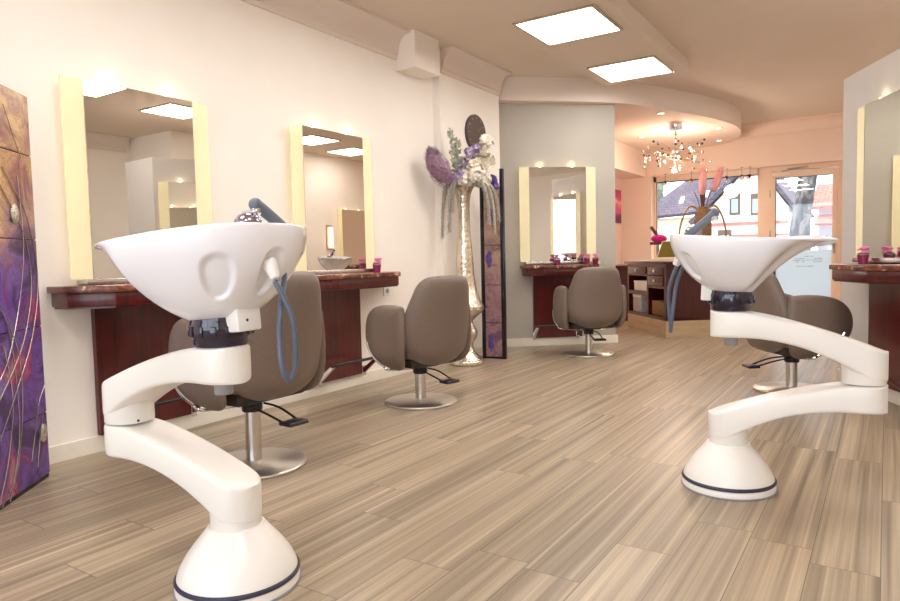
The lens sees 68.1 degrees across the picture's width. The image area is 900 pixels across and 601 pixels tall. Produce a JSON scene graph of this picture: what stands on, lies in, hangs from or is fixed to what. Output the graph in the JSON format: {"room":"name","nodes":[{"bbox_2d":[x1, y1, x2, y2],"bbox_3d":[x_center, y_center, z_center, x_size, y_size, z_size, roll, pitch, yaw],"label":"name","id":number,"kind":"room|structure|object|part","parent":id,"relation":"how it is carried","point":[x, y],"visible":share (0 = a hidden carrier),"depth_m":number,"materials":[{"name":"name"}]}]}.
{"room":"salon","nodes":[
{"label":"salon","id":0,"kind":"room"},
{"bbox_2d":[0,0,436,446],"bbox_3d":[-2.309,-0.563,2.747,0.150,2.780,7.730,1,4,33],"label":"wall","id":1,"kind":"structure","parent":0,"point":[257,72],"depth_m":4.02,"materials":[{"name":"beige paint"}]},
{"bbox_2d":[46,283,200,435],"bbox_3d":[-1.505,0.292,3.587,0.300,0.782,1.084,1,4,33],"label":"console","id":2,"kind":"object","parent":1,"relation":"attached to","point":[129,329],"visible":0.41,"depth_m":3.44,"materials":[{"name":"red wood"}]},
{"bbox_3d":[-1.654,0.342,3.604,0.033,0.660,0.530,1,4,33],"label":"wall panel","id":3,"kind":"part","parent":2,"relation":"part of","materials":[{"name":"brown wood"}]},
{"bbox_3d":[-1.477,0.629,3.841,0.010,0.075,0.036,1,4,33],"label":"bracket plate","id":4,"kind":"part","parent":2,"relation":"part of","materials":[{"name":"silver metal"}]},
{"bbox_2d":[59,74,211,284],"bbox_3d":[-1.629,-0.612,3.555,0.099,1.029,0.826,1,4,33],"label":"mirror","id":5,"kind":"object","parent":1,"relation":"attached to","point":[136,161],"visible":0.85,"depth_m":3.44,"materials":[{"name":"mirror silver"},{"name":"glowing pale yellow frosted glass"}]},
{"bbox_2d":[48,363,446,464],"bbox_3d":[-2.138,0.778,2.829,0.090,0.085,7.580,1,4,33],"label":"baseboard","id":6,"kind":"structure","parent":1,"relation":"attached to","point":[91,445],"depth_m":4.00,"materials":[{"name":"beige paint"}]},
{"bbox_2d":[240,0,409,59],"bbox_3d":[-2.303,-1.837,2.446,0.150,0.220,7.200,1,4,33],"label":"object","id":7,"kind":"structure","parent":1,"relation":"attached to","point":[347,21],"depth_m":4.82,"materials":[{"name":"paint"}]},
{"bbox_2d":[289,123,373,274],"bbox_3d":[-0.825,-0.708,4.780,0.099,1.029,0.826,1,4,33],"label":"mirror","id":8,"kind":"object","parent":1,"relation":"attached to","point":[331,172],"visible":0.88,"depth_m":4.74,"materials":[{"name":"silver mirror"},{"name":"pale yellow frosted glass"}]},
{"bbox_2d":[316,271,400,385],"bbox_3d":[-0.686,0.195,4.834,0.300,0.782,1.084,1,4,33],"label":"console","id":9,"kind":"object","parent":1,"relation":"attached to","point":[340,293],"visible":0.62,"depth_m":4.85,"materials":[{"name":"brown wood"}]},
{"bbox_3d":[-0.835,0.245,4.852,0.033,0.660,0.530,1,4,33],"label":"wall panel","id":10,"kind":"part","parent":9,"relation":"part of","materials":[{"name":"brown wood"}]},
{"bbox_2d":[372,258,381,271],"bbox_3d":[-0.551,-0.269,5.057,0.079,0.109,0.068,1,4,33],"label":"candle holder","id":11,"kind":"object","parent":9,"relation":"on","point":[376,268],"visible":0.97,"depth_m":5.04,"materials":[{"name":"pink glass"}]},
{"bbox_3d":[-0.555,-0.244,5.061,0.068,0.058,0.068,1,4,33],"label":"glass pot","id":12,"kind":"part","parent":11,"relation":"part of","materials":[{"name":"pink glass"}]},
{"bbox_2d":[383,287,389,295],"bbox_3d":[-0.509,-0.077,5.362,0.014,0.080,0.080,1,4,33],"label":"wall socket","id":13,"kind":"object","parent":1,"relation":"attached to","point":[386,290],"visible":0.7,"depth_m":5.35,"materials":[{"name":"grey plastic"}]},
{"bbox_2d":[440,45,511,95],"bbox_3d":[0.264,-2.134,6.222,0.150,0.220,1.050,1,4,33],"label":"trim","id":14,"kind":"structure","parent":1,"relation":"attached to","point":[457,63],"depth_m":6.15,"materials":[{"name":"paint"}]},
{"bbox_2d":[0,321,899,600],"bbox_3d":[1.834,0.725,3.737,6.600,0.100,13.750,1,4,33],"label":"floor","id":15,"kind":"structure","parent":0,"point":[551,475],"depth_m":2.63,"materials":[{"name":"brown wood"}]},
{"bbox_2d":[0,84,49,509],"bbox_3d":[-1.800,-0.026,2.627,0.047,1.700,0.720,-2,4,-7],"label":"cabinet","id":16,"kind":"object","parent":15,"relation":"on","point":[24,450],"depth_m":2.80,"materials":[{"name":"purple paint"}]},
{"bbox_2d":[94,198,306,600],"bbox_3d":[-0.757,0.286,1.908,0.750,1.122,0.520,-1,4,8],"label":"washbasin","id":17,"kind":"object","parent":15,"relation":"on","point":[218,278],"visible":1,"depth_m":1.83,"materials":[{"name":"white ceramic"}]},
{"bbox_3d":[-0.832,0.252,1.999,0.625,0.267,0.153,1,4,33],"label":"arm","id":18,"kind":"part","parent":17,"relation":"part of","materials":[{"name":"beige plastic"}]},
{"bbox_3d":[-0.830,0.523,2.056,0.579,0.275,0.152,0,4,25],"label":"arm","id":19,"kind":"part","parent":17,"relation":"part of","materials":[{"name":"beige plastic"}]},
{"bbox_2d":[94,198,306,382],"bbox_3d":[-0.694,-0.031,1.883,0.632,0.490,0.487,1,4,33],"label":"basin","id":20,"kind":"object","parent":17,"relation":"in","point":[218,278],"depth_m":1.73,"materials":[{"name":"white ceramic"}]},
{"bbox_3d":[-0.635,0.239,1.868,0.052,0.045,0.052,1,4,33],"label":"lock knob","id":21,"kind":"part","parent":17,"relation":"part of","materials":[{"name":"grey plastic"}]},
{"bbox_2d":[168,271,325,479],"bbox_3d":[-0.906,0.321,3.089,0.619,0.909,0.656,1,4,35],"label":"salon chair","id":22,"kind":"object","parent":15,"relation":"on","point":[266,382],"visible":0.57,"depth_m":2.92,"materials":[{"name":"beige leather"}]},
{"bbox_3d":[-1.126,0.267,2.906,0.479,0.416,0.108,2,5,41],"label":"armrest","id":23,"kind":"part","parent":22,"relation":"part of","materials":[{"name":"beige leather"}]},
{"bbox_3d":[-0.739,0.158,2.958,0.200,0.574,0.557,1,4,35],"label":"backrest","id":24,"kind":"part","parent":22,"relation":"part of","materials":[{"name":"beige leather"}]},
{"bbox_3d":[-0.811,0.232,3.351,0.479,0.416,0.108,1,4,29],"label":"armrest","id":25,"kind":"part","parent":22,"relation":"part of","materials":[{"name":"beige leather"}]},
{"bbox_2d":[365,275,471,409],"bbox_3d":[-0.183,0.256,4.386,0.656,0.844,0.619,-5,5,-43],"label":"salon chair","id":26,"kind":"object","parent":15,"relation":"on","point":[435,329],"visible":1,"depth_m":4.16,"materials":[{"name":"beige leather"}]},
{"bbox_3d":[-0.435,0.232,4.253,0.108,0.416,0.479,-4,5,-37],"label":"armrest","id":27,"kind":"part","parent":26,"relation":"part of","materials":[{"name":"beige leather"}]},
{"bbox_2d":[405,351,412,359],"bbox_3d":[-0.219,0.291,4.428,0.490,0.130,0.450,-5,5,-43],"label":"seat cushion","id":28,"kind":"object","parent":26,"relation":"on","point":[408,354],"depth_m":4.13,"materials":[{"name":"beige leather"}]},
{"bbox_3d":[-0.043,0.128,4.224,0.557,0.574,0.200,-5,5,-43],"label":"backrest","id":29,"kind":"part","parent":26,"relation":"part of","materials":[{"name":"beige leather"}]},
{"bbox_3d":[-0.034,0.199,4.623,0.479,0.416,0.108,2,5,41],"label":"armrest","id":30,"kind":"part","parent":26,"relation":"part of","materials":[{"name":"beige leather"}]},
{"bbox_2d":[449,185,483,366],"bbox_3d":[0.132,-0.232,5.912,0.330,1.610,0.330,-4,5,-38],"label":"floor vase","id":31,"kind":"object","parent":15,"relation":"on","point":[464,254],"visible":0.56,"depth_m":5.83,"materials":[{"name":"silver metal"}]},
{"bbox_2d":[424,128,500,239],"bbox_3d":[0.086,-1.015,5.763,0.739,0.997,0.288,-3,4,-28],"label":"flower arrangement","id":32,"kind":"object","parent":31,"relation":"in","point":[469,172],"visible":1,"depth_m":5.76,"materials":[{"name":"white plant"}]},
{"bbox_3d":[0.054,-1.246,5.785,0.145,0.537,0.171,1,4,33],"label":"eucalyptus stem","id":33,"kind":"part","parent":32,"relation":"part of","materials":[{"name":"green plant"}]},
{"bbox_2d":[479,168,506,358],"bbox_3d":[0.403,-0.332,6.211,0.231,1.760,0.042,0,4,25],"label":"art panel","id":34,"kind":"object","parent":15,"relation":"on","point":[493,262],"visible":0.78,"depth_m":6.21,"materials":[{"name":"purple paint"}]},
{"bbox_3d":[0.315,-0.263,6.256,0.034,1.620,0.042,0,4,25],"label":"post","id":35,"kind":"part","parent":34,"relation":"part of","materials":[{"name":"black paint"}]},
{"bbox_3d":[0.409,-0.253,6.222,0.180,1.600,0.022,0,4,25],"label":"backing frame","id":36,"kind":"part","parent":34,"relation":"part of","materials":[{"name":"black paint"}]},
{"bbox_3d":[0.492,-0.331,6.170,0.034,1.760,0.042,0,4,25],"label":"post","id":37,"kind":"part","parent":34,"relation":"part of","materials":[{"name":"black paint"}]},
{"bbox_2d":[552,267,626,357],"bbox_3d":[1.335,0.097,6.366,0.656,0.844,0.619,-2,4,-8],"label":"salon chair","id":38,"kind":"object","parent":15,"relation":"on","point":[596,298],"visible":1,"depth_m":6.13,"materials":[{"name":"beige leather"}]},
{"bbox_3d":[1.053,0.062,6.401,0.108,0.416,0.479,-1,4,-2],"label":"armrest","id":39,"kind":"part","parent":38,"relation":"part of","materials":[{"name":"beige leather"}]},
{"bbox_3d":[1.360,-0.026,6.150,0.557,0.574,0.200,-2,4,-8],"label":"backrest","id":40,"kind":"part","parent":38,"relation":"part of","materials":[{"name":"beige leather"}]},
{"bbox_3d":[1.594,0.046,6.474,0.108,0.416,0.479,-2,4,-13],"label":"armrest","id":41,"kind":"part","parent":38,"relation":"part of","materials":[{"name":"beige leather"}]},
{"bbox_2d":[616,264,627,320],"bbox_3d":[2.683,-0.143,10.094,0.610,0.790,1.240,1,4,33],"label":"base cabinet","id":42,"kind":"object","parent":15,"relation":"on","point":[622,268],"visible":0.08,"depth_m":9.49,"materials":[{"name":"brown wood"}]},
{"bbox_2d":[624,261,775,337],"bbox_3d":[3.007,-0.061,8.140,1.365,0.860,1.260,-2,4,-6],"label":"reception desk","id":43,"kind":"object","parent":15,"relation":"on","point":[691,314],"visible":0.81,"depth_m":7.54,"materials":[{"name":"brown wood"}]},
{"bbox_3d":[2.476,-0.383,8.302,0.312,0.085,0.570,-2,4,-6],"label":"drawer","id":44,"kind":"part","parent":43,"relation":"part of","materials":[{"name":"brown wood"}]},
{"bbox_2d":[633,294,646,312],"bbox_3d":[2.454,0.029,8.391,0.208,0.218,0.278,-2,4,-6],"label":"storage bin","id":45,"kind":"object","parent":43,"relation":"on","point":[639,301],"visible":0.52,"depth_m":8.29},
{"bbox_3d":[2.452,-0.063,8.385,0.208,0.033,0.278,-2,4,-6],"label":"lid","id":46,"kind":"part","parent":45,"relation":"part of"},
{"bbox_2d":[634,280,646,290],"bbox_3d":[2.470,-0.187,8.278,0.228,0.123,0.408,-2,4,-6],"label":"storage box","id":47,"kind":"object","parent":43,"relation":"on","point":[641,285],"visible":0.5,"depth_m":8.26,"materials":[{"name":"beige cardboard"}]},
{"bbox_3d":[2.468,-0.238,8.275,0.228,0.020,0.408,-2,4,-6],"label":"lid","id":48,"kind":"part","parent":47,"relation":"part of","materials":[{"name":"beige cardboard"}]},
{"bbox_3d":[2.535,-0.234,7.754,0.312,0.115,0.430,-2,4,-6],"label":"drawer","id":49,"kind":"part","parent":43,"relation":"part of","materials":[{"name":"brown wood"}]},
{"bbox_3d":[2.533,-0.346,7.747,0.312,0.090,0.430,-2,4,-6],"label":"drawer","id":50,"kind":"part","parent":43,"relation":"part of","materials":[{"name":"brown wood"}]},
{"bbox_2d":[652,300,663,316],"bbox_3d":[2.549,0.091,7.770,0.240,0.170,0.380,-2,4,-6],"label":"wicker basket","id":51,"kind":"object","parent":43,"relation":"on","point":[657,305],"visible":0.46,"depth_m":7.78,"materials":[{"name":"brown wicker"}]},
{"bbox_2d":[650,226,666,251],"bbox_3d":[2.589,-0.709,8.268,0.214,0.434,0.120,-1,4,3],"label":"flower","id":52,"kind":"object","parent":43,"relation":"on","point":[657,239],"visible":0.75,"depth_m":8.24,"materials":[{"name":"pink plant"}]},
{"bbox_3d":[2.533,-0.858,8.261,0.107,0.133,0.024,-1,4,3],"label":"brush handle","id":53,"kind":"part","parent":52,"relation":"part of","materials":[{"name":"brown wood"}]},
{"bbox_2d":[650,241,674,261],"bbox_3d":[2.531,-0.574,7.702,0.275,0.238,0.330,-4,5,-40],"label":"screen","id":54,"kind":"object","parent":43,"relation":"on","point":[665,253],"visible":0.47,"depth_m":7.77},
{"bbox_3d":[2.582,-0.591,7.743,0.143,0.211,0.330,-4,5,-40],"label":"screen casing","id":55,"kind":"part","parent":54,"relation":"part of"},
{"bbox_2d":[678,205,726,235],"bbox_3d":[2.944,-0.790,7.763,0.540,0.642,0.200,-2,4,-18],"label":"vase","id":56,"kind":"object","parent":43,"relation":"on","point":[701,211],"visible":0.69,"depth_m":7.71,"materials":[{"name":"wicker"}]},
{"bbox_3d":[2.785,-0.861,7.758,0.253,0.493,0.022,-1,4,0],"label":"handle","id":57,"kind":"part","parent":56,"relation":"part of","materials":[{"name":"wicker"}]},
{"bbox_2d":[694,164,724,206],"bbox_3d":[3.021,-1.279,7.730,0.382,0.621,0.145,-1,4,1],"label":"pampas grass","id":58,"kind":"object","parent":56,"relation":"in","point":[717,179],"depth_m":7.70,"materials":[{"name":"pink plant"}]},
{"bbox_3d":[3.100,-0.868,7.758,0.253,0.493,0.022,-1,4,0],"label":"handle","id":59,"kind":"part","parent":56,"relation":"part of","materials":[{"name":"wicker"}]},
{"bbox_2d":[667,209,888,500],"bbox_3d":[1.224,0.204,2.550,0.762,1.116,0.492,1,4,33],"label":"washbasin","id":60,"kind":"object","parent":15,"relation":"on","point":[729,270],"visible":1,"depth_m":2.51,"materials":[{"name":"white ceramic"}]},
{"bbox_3d":[1.104,0.153,2.616,0.052,0.045,0.052,1,4,33],"label":"lock knob","id":61,"kind":"part","parent":60,"relation":"part of","materials":[{"name":"grey plastic"}]},
{"bbox_2d":[667,209,837,332],"bbox_3d":[1.151,-0.112,2.573,0.604,0.494,0.492,1,4,33],"label":"basin","id":62,"kind":"object","parent":60,"relation":"in","point":[729,270],"depth_m":2.48,"materials":[{"name":"white ceramic"}]},
{"bbox_3d":[1.332,0.441,2.587,0.617,0.275,0.152,1,4,29],"label":"arm","id":63,"kind":"part","parent":60,"relation":"part of","materials":[{"name":"beige plastic"}]},
{"bbox_3d":[1.317,0.170,2.538,0.606,0.267,0.152,0,4,21],"label":"arm","id":64,"kind":"part","parent":60,"relation":"part of","materials":[{"name":"beige plastic"}]},
{"bbox_2d":[742,273,852,393],"bbox_3d":[2.295,0.192,4.523,0.619,0.844,0.656,-1,4,-3],"label":"salon chair","id":65,"kind":"object","parent":15,"relation":"on","point":[831,314],"visible":0.54,"depth_m":4.26,"materials":[{"name":"beige leather"}]},
{"bbox_3d":[2.082,0.062,4.505,0.200,0.574,0.557,-1,4,-3],"label":"backrest","id":66,"kind":"part","parent":65,"relation":"part of","materials":[{"name":"beige leather"}]},
{"bbox_3d":[2.355,0.135,4.797,0.479,0.416,0.108,-1,4,3],"label":"armrest","id":67,"kind":"part","parent":65,"relation":"part of","materials":[{"name":"beige leather"}]},
{"bbox_3d":[2.382,0.169,4.252,0.479,0.416,0.108,-2,4,-8],"label":"armrest","id":68,"kind":"part","parent":65,"relation":"part of","materials":[{"name":"beige leather"}]},
{"bbox_2d":[432,48,499,347],"bbox_3d":[0.131,-0.849,6.398,0.225,2.780,1.070,1,4,33],"label":"wall","id":69,"kind":"structure","parent":0,"point":[454,100],"depth_m":6.08,"materials":[{"name":"beige paint"}]},
{"bbox_2d":[447,346,482,363],"bbox_3d":[0.261,0.497,6.417,0.015,0.085,1.070,1,4,33],"label":"baseboard","id":70,"kind":"structure","parent":69,"relation":"attached to","point":[479,350],"depth_m":6.44,"materials":[{"name":"beige paint"}]},
{"bbox_2d":[465,114,485,146],"bbox_3d":[0.246,-1.583,6.319,0.032,0.356,0.356,1,4,33],"label":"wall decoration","id":71,"kind":"object","parent":69,"relation":"attached to","point":[474,126],"visible":0.69,"depth_m":6.26,"materials":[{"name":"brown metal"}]},
{"bbox_2d":[499,103,615,338],"bbox_3d":[0.930,-0.910,7.084,1.676,2.780,0.140,-2,4,-8],"label":"wall","id":72,"kind":"structure","parent":0,"point":[530,134],"depth_m":7.01,"materials":[{"name":"paint"}]},
{"bbox_2d":[519,166,595,264],"bbox_3d":[1.133,-0.899,6.992,0.826,1.029,0.099,-2,4,-8],"label":"mirror","id":73,"kind":"object","parent":72,"relation":"attached to","point":[557,205],"visible":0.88,"depth_m":6.98,"materials":[{"name":"mirror"}]},
{"bbox_2d":[520,264,598,338],"bbox_3d":[1.167,0.019,6.949,0.814,0.782,0.300,-2,4,-8],"label":"console","id":74,"kind":"object","parent":72,"relation":"attached to","point":[546,278],"visible":0.71,"depth_m":7.04,"materials":[{"name":"red wood"}]},
{"bbox_2d":[554,254,560,264],"bbox_3d":[1.114,-0.425,6.932,0.068,0.109,0.079,-3,4,-26],"label":"flower pot","id":75,"kind":"object","parent":74,"relation":"on","point":[557,259],"visible":1,"depth_m":6.91,"materials":[{"name":"pink glass"}]},
{"bbox_3d":[1.117,-0.399,6.929,0.068,0.058,0.068,-3,4,-26],"label":"glass pot","id":76,"kind":"part","parent":75,"relation":"part of","materials":[{"name":"pink glass"}]},
{"bbox_3d":[1.145,0.059,7.083,0.530,0.660,0.033,-2,4,-8],"label":"wall panel","id":77,"kind":"part","parent":74,"relation":"part of","materials":[{"name":"brown wood"}]},
{"bbox_2d":[583,254,590,263],"bbox_3d":[1.431,-0.433,6.950,0.079,0.109,0.068,-1,4,5],"label":"flower pot","id":78,"kind":"object","parent":74,"relation":"on","point":[586,261],"visible":0.98,"depth_m":6.93,"materials":[{"name":"pink glass"}]},
{"bbox_2d":[592,254,598,263],"bbox_3d":[1.517,-0.434,6.938,0.068,0.109,0.079,1,4,32],"label":"flower pot","id":79,"kind":"object","parent":74,"relation":"on","point":[595,259],"visible":1,"depth_m":6.91,"materials":[{"name":"pink plant"}]},
{"bbox_3d":[1.515,-0.409,6.935,0.068,0.058,0.068,1,4,32],"label":"glass pot","id":80,"kind":"part","parent":79,"relation":"part of","materials":[{"name":"pink glass"}]},
{"bbox_2d":[507,334,617,346],"bbox_3d":[1.192,0.428,7.194,1.242,0.085,0.156,-2,4,-8],"label":"baseboard","id":81,"kind":"structure","parent":72,"relation":"attached to","point":[521,342],"depth_m":7.11,"materials":[{"name":"beige paint"}]},
{"bbox_2d":[346,0,899,123],"bbox_3d":[1.756,-2.157,3.534,6.800,0.120,13.900,1,4,33],"label":"ceiling","id":82,"kind":"structure","parent":0,"point":[770,60],"depth_m":5.81,"materials":[{"name":"paint"}]},
{"bbox_2d":[396,29,439,79],"bbox_3d":[-0.265,-2.029,5.511,0.196,0.295,0.350,1,4,33],"label":"beam","id":83,"kind":"structure","parent":82,"relation":"attached to","point":[418,56],"depth_m":5.40,"materials":[{"name":"beige paint"}]},
{"bbox_2d":[457,0,688,85],"bbox_3d":[-0.610,-1.930,2.683,0.820,0.120,9.260,1,4,33],"label":"ceiling panel","id":84,"kind":"object","parent":82,"relation":"attached to","point":[638,38],"visible":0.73,"depth_m":5.29,"materials":[{"name":"paint"}]},
{"bbox_2d":[512,4,622,45],"bbox_3d":[0.886,-2.041,4.965,0.620,0.014,0.620,1,4,33],"label":"ceiling light panel","id":85,"kind":"object","parent":84,"relation":"attached to","point":[587,21],"visible":1,"depth_m":4.93,"materials":[{"name":"plastic"}]},
{"bbox_2d":[586,55,673,82],"bbox_3d":[1.674,-2.135,6.166,0.620,0.014,0.620,1,4,33],"label":"ceiling light panel","id":86,"kind":"object","parent":84,"relation":"attached to","point":[647,66],"visible":1,"depth_m":6.13,"materials":[{"name":"plastic"}]},
{"bbox_2d":[499,76,740,152],"bbox_3d":[2.267,-2.281,8.163,1.980,0.240,4.840,1,4,33],"label":"ceiling","id":87,"kind":"structure","parent":82,"relation":"attached to","point":[637,105],"depth_m":7.56,"materials":[{"name":"paint"}]},
{"bbox_2d":[641,122,712,172],"bbox_3d":[2.764,-1.883,8.180,0.880,0.579,0.835,1,4,33],"label":"chandelier","id":88,"kind":"object","parent":87,"relation":"hanging from","point":[673,126],"visible":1,"depth_m":8.14,"materials":[{"name":"clear glass"}]},
{"bbox_3d":[2.769,-1.912,8.174,0.100,0.380,0.100,1,4,33],"label":"stem","id":89,"kind":"part","parent":88,"relation":"part of","materials":[{"name":"silver metal"}]},
{"bbox_2d":[615,141,645,264],"bbox_3d":[1.749,-1.049,8.988,0.550,2.780,4.450,1,4,33],"label":"wall","id":90,"kind":"structure","parent":0,"point":[629,161],"depth_m":10.14,"materials":[{"name":"paint"}]},
{"bbox_2d":[615,189,620,222],"bbox_3d":[2.541,-1.476,10.383,0.030,0.520,0.700,1,4,33],"label":"picture","id":91,"kind":"object","parent":90,"relation":"attached to","point":[617,192],"visible":0.44,"depth_m":10.53},
{"bbox_2d":[732,112,842,141],"bbox_3d":[5.053,-2.423,9.111,4.800,0.220,0.150,1,4,33],"label":"trim","id":92,"kind":"structure","parent":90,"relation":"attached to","point":[834,121],"depth_m":9.31,"materials":[{"name":"paint"}]},
{"bbox_2d":[621,130,842,263],"bbox_3d":[5.456,-1.146,9.216,6.400,2.780,0.300,1,4,33],"label":"wall","id":93,"kind":"structure","parent":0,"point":[637,194],"depth_m":9.98,"materials":[{"name":"paint"}]},
{"bbox_2d":[654,167,770,258],"bbox_3d":[3.986,-0.868,10.211,1.700,2.165,0.064,1,4,33],"label":"window","id":94,"kind":"structure","parent":93,"relation":"attached to","point":[764,174],"depth_m":9.78,"materials":[{"name":"beige wood"}]},
{"bbox_2d":[769,161,842,300],"bbox_3d":[5.037,-0.844,9.461,0.921,2.165,0.168,1,4,33],"label":"door","id":95,"kind":"structure","parent":93,"relation":"attached to","point":[808,272],"depth_m":9.44,"materials":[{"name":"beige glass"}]},
{"bbox_3d":[4.892,-1.865,9.442,0.345,0.055,0.060,2,5,42],"label":"closer arm","id":96,"kind":"part","parent":95,"relation":"part of","materials":[{"name":"grey plastic"}]},
{"bbox_2d":[840,48,899,368],"bbox_3d":[3.013,-0.450,4.065,1.124,2.150,1.180,1,4,33],"label":"wall partition","id":97,"kind":"structure","parent":0,"point":[881,78],"depth_m":4.58,"materials":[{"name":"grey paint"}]},
{"bbox_2d":[829,263,899,391],"bbox_3d":[2.584,0.168,4.096,0.300,0.782,0.814,-1,4,7],"label":"console","id":98,"kind":"object","parent":97,"relation":"attached to","point":[883,279],"visible":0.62,"depth_m":4.07,"materials":[{"name":"brown wood"}]},
{"bbox_2d":[857,247,869,263],"bbox_3d":[2.607,-0.285,4.197,0.079,0.109,0.068,-2,4,-18],"label":"flower pot","id":99,"kind":"object","parent":98,"relation":"on","point":[862,259],"visible":1,"depth_m":4.18,"materials":[{"name":"pink plant"}]},
{"bbox_3d":[2.602,-0.260,4.196,0.068,0.058,0.068,-2,4,-18],"label":"glass pot","id":100,"kind":"part","parent":99,"relation":"part of","materials":[{"name":"pink glass"}]},
{"bbox_3d":[2.718,0.214,4.088,0.033,0.660,0.530,-1,4,7],"label":"wall panel","id":101,"kind":"part","parent":98,"relation":"part of","materials":[{"name":"brown wood"}]},
{"bbox_2d":[836,368,899,405],"bbox_3d":[2.779,0.578,4.250,0.065,0.085,1.230,-1,4,7],"label":"baseboard","id":102,"kind":"structure","parent":97,"relation":"attached to","point":[893,396],"depth_m":4.12,"materials":[{"name":"beige paint"}]},
{"bbox_2d":[852,90,899,262],"bbox_3d":[2.664,-0.746,4.026,0.099,1.029,0.826,-1,4,7],"label":"mirror","id":103,"kind":"object","parent":97,"relation":"attached to","point":[878,130],"visible":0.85,"depth_m":4.13,"materials":[{"name":"glass"}]},
{"bbox_3d":[2.662,-0.750,4.026,0.006,0.980,0.826,-1,4,7],"label":"frosted glass","id":104,"kind":"part","parent":103,"relation":"part of","materials":[{"name":"beige glass"}]},
{"label":"outside","id":105,"kind":"structure","parent":0,"visible":0},
{"bbox_3d":[15.328,-1.248,32.514,70.000,0.100,48.800,1,4,33],"label":"street","id":106,"kind":"object","parent":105,"visible":0},
{"bbox_2d":[658,183,663,200],"bbox_3d":[7.926,-5.229,37.648,8.213,7.526,4.905,1,4,33],"label":"tree","id":107,"kind":"object","parent":106,"relation":"on","point":[660,185],"visible":0.02,"depth_m":35.22,"materials":[{"name":"green plant"}]},
{"bbox_2d":[658,175,814,248],"bbox_3d":[10.483,-3.074,25.093,5.274,4.698,6.250,1,4,33],"label":"gabled house","id":108,"kind":"structure","parent":106,"relation":"on","point":[736,198],"depth_m":22.39,"materials":[{"name":"paint"}]},
{"bbox_3d":[9.494,-3.156,22.212,0.200,0.450,0.020,1,4,33],"label":"pane","id":109,"kind":"part","parent":108,"relation":"part of","materials":[{"name":"glass"}]},
{"bbox_3d":[10.030,-3.106,21.864,0.180,0.450,0.020,1,4,33],"label":"pane","id":110,"kind":"part","parent":108,"relation":"part of","materials":[{"name":"glass"}]},
{"bbox_2d":[789,169,816,249],"bbox_3d":[7.064,-3.399,13.357,6.774,6.982,3.970,1,4,33],"label":"plane tree","id":111,"kind":"object","parent":106,"relation":"on","point":[800,225],"visible":0.09,"depth_m":13.11,"materials":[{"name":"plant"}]},
{"bbox_2d":[812,183,832,249],"bbox_3d":[19.462,-3.100,27.366,7.703,4.061,7.624,1,4,33],"label":"house","id":112,"kind":"structure","parent":106,"relation":"on","point":[822,202],"depth_m":27.37,"materials":[{"name":"paint"}]}
]}

